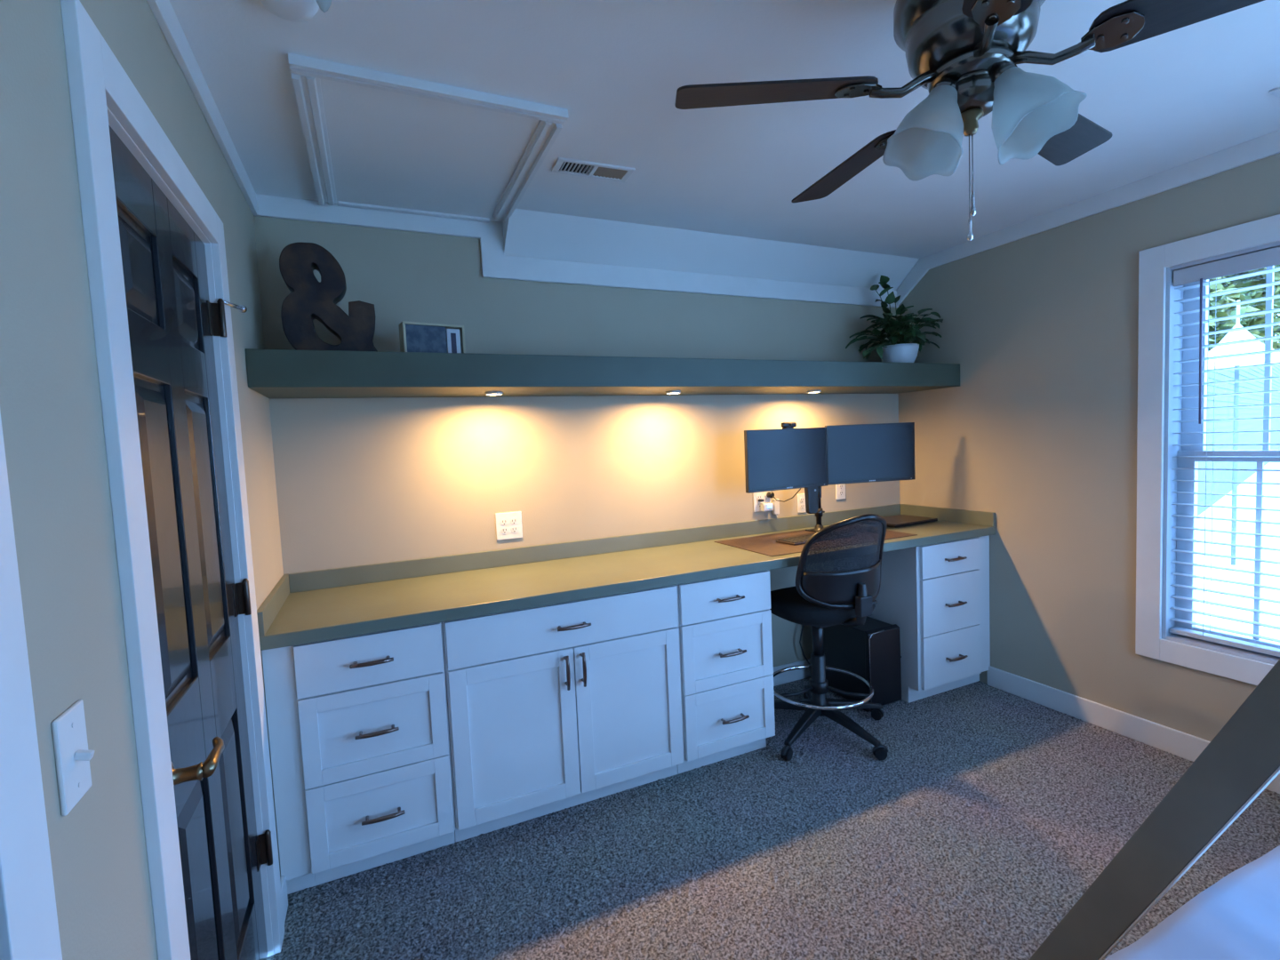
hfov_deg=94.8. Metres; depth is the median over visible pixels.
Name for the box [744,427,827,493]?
monitor
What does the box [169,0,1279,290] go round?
ceiling
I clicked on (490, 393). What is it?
puck light
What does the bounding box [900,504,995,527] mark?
backsplash
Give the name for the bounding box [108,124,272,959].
door
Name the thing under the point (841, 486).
receptacle
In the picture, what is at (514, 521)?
receptacle
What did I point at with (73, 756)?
light switch
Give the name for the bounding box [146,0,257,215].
trim
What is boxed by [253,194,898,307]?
trim
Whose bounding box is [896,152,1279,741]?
wall
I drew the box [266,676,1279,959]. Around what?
floor
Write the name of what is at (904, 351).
potted plant
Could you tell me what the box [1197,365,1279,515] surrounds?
house
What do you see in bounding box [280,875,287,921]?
baseboard
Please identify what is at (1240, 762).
frame post
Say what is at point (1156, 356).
window
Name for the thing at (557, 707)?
base cabinet
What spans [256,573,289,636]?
backsplash
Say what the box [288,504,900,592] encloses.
backsplash
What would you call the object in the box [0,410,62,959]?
trim
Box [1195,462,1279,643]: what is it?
ground
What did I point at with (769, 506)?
night light
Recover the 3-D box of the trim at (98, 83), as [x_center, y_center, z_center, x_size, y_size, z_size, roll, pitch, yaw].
[-1.031,0.355,1.305,0.158,2.147,0.928,-4,4,-24]
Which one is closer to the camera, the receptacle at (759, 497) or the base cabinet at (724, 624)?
the base cabinet at (724, 624)
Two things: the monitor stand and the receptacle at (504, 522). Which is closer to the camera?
the receptacle at (504, 522)
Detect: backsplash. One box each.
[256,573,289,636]
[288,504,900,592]
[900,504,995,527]
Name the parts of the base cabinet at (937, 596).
drawer, drawer, drawer, handle, handle, handle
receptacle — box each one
[500,518,508,534]
[510,517,518,533]
[757,495,761,507]
[800,496,804,509]
[839,484,843,495]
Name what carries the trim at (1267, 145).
attached to the wall at (1038, 432)
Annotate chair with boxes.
[769,513,887,760]
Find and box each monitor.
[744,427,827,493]
[824,422,915,484]
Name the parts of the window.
sash, sash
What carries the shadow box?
on the floating shelf
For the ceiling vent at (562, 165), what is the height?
0.008 m
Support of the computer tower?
on the floor
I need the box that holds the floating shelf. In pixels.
[245,348,959,399]
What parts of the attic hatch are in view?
moulding, moulding, moulding, panel, moulding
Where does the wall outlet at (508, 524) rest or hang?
attached to the wall at (359, 481)
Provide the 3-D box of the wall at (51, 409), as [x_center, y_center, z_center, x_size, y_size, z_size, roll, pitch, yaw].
[-0.719,0.209,0.570,0.140,2.504,3.950,-4,4,-24]
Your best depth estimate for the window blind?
2.38 m
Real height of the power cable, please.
0.857 m
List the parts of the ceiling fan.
blade, blade, lamp shade, pull chain, pull knob, pull chain, pull knob, blade, lamp shade, blade, blade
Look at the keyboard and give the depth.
3.02 m
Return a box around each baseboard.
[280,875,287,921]
[773,658,811,686]
[987,665,1279,793]
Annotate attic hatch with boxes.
[288,53,567,223]
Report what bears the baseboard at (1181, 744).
attached to the wall at (1038, 432)
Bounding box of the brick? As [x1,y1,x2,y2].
[804,486,821,513]
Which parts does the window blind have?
ladder cord, rail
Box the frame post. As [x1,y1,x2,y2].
[1028,659,1279,959]
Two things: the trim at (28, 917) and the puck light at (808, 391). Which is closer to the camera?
the trim at (28, 917)
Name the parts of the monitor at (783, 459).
casing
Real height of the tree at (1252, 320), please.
13.395 m
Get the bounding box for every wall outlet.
[495,511,522,540]
[752,490,771,511]
[796,493,806,512]
[835,483,845,499]
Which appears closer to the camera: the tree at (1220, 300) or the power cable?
the power cable
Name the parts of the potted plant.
pot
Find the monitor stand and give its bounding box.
[805,497,824,532]
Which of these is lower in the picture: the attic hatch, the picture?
the picture
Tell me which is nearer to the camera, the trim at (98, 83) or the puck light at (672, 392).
the trim at (98, 83)
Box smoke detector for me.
[260,0,319,22]
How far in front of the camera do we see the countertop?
2.52 m
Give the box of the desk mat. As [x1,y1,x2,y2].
[714,527,917,556]
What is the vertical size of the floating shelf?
0.128 m
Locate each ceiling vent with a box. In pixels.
[551,157,635,182]
[1268,87,1279,97]
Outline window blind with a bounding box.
[1169,246,1279,656]
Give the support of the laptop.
on the countertop
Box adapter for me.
[772,498,779,517]
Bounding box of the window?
[1135,214,1279,685]
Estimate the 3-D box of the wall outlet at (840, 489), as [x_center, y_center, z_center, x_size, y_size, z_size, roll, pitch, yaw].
[1.236,0.061,3.621,0.073,0.115,0.010,-4,4,-24]
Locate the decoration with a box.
[279,242,377,351]
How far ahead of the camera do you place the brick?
3.24 m
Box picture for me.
[405,324,447,352]
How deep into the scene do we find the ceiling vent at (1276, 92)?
1.89 m
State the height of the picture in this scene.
0.114 m
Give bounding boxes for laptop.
[883,514,937,527]
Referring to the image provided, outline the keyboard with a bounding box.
[776,534,812,545]
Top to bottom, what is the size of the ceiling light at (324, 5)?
0.070 m
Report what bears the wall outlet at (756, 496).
attached to the wall at (359, 481)
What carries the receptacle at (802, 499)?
attached to the wall outlet at (801, 500)
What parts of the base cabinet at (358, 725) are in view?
drawer, handle, drawer, handle, drawer, handle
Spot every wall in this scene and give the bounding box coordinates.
[0,0,283,959]
[253,216,900,666]
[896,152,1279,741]
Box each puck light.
[484,391,503,395]
[665,390,680,394]
[807,390,821,392]
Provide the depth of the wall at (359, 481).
2.81 m
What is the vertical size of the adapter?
0.108 m
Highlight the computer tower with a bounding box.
[823,616,901,711]
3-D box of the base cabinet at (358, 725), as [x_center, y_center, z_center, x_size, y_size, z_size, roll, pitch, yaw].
[-1.047,0.937,2.252,0.546,0.867,0.669,-4,4,-24]
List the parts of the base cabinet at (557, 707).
door, drawer, handle, handle, handle, door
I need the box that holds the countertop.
[256,504,995,650]
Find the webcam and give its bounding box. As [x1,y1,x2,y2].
[781,422,796,428]
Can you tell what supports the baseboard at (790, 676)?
attached to the wall at (359, 481)
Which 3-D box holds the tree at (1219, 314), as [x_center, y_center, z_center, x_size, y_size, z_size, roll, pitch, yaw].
[16.518,-5.229,20.425,5.646,9.917,5.846,-5,5,-39]
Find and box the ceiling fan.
[674,0,1264,240]
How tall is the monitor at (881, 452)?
0.326 m
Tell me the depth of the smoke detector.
1.32 m
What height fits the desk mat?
0.003 m
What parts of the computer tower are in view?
edge trim, panel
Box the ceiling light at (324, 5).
[315,0,331,12]
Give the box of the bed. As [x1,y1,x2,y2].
[1104,845,1279,959]
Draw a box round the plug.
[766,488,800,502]
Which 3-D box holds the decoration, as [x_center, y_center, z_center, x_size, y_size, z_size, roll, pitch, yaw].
[-1.173,-0.670,2.238,0.331,0.420,0.090,-4,4,-24]
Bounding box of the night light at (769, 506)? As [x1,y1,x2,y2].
[760,502,773,511]
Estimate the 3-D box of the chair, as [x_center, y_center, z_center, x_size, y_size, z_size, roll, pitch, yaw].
[0.880,0.690,2.870,0.700,1.109,0.674,-4,4,-24]
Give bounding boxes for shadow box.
[398,320,465,352]
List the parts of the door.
handle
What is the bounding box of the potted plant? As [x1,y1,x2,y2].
[845,275,943,362]
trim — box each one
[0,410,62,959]
[60,0,284,959]
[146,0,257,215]
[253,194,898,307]
[896,129,1279,305]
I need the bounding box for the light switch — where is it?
[51,699,94,815]
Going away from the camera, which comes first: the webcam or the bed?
the bed
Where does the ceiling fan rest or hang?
hanging from the ceiling
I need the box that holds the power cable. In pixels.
[799,624,810,664]
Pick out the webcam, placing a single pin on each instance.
(784, 425)
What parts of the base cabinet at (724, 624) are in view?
drawer, drawer, drawer, handle, handle, handle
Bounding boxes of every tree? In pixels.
[1208,264,1279,349]
[1208,276,1260,351]
[1208,279,1233,348]
[1226,278,1279,349]
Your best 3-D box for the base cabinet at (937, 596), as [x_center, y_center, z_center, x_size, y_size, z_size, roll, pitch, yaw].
[1.603,0.743,3.450,0.570,0.867,0.669,-4,4,-24]
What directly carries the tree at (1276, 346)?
on the ground
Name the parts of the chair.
leg, leg, leg, seat, frame, leg, leg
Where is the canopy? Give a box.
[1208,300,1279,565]
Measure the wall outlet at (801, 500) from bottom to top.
0.115 m
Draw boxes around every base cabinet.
[261,622,455,894]
[441,584,683,842]
[676,570,775,774]
[867,535,990,703]

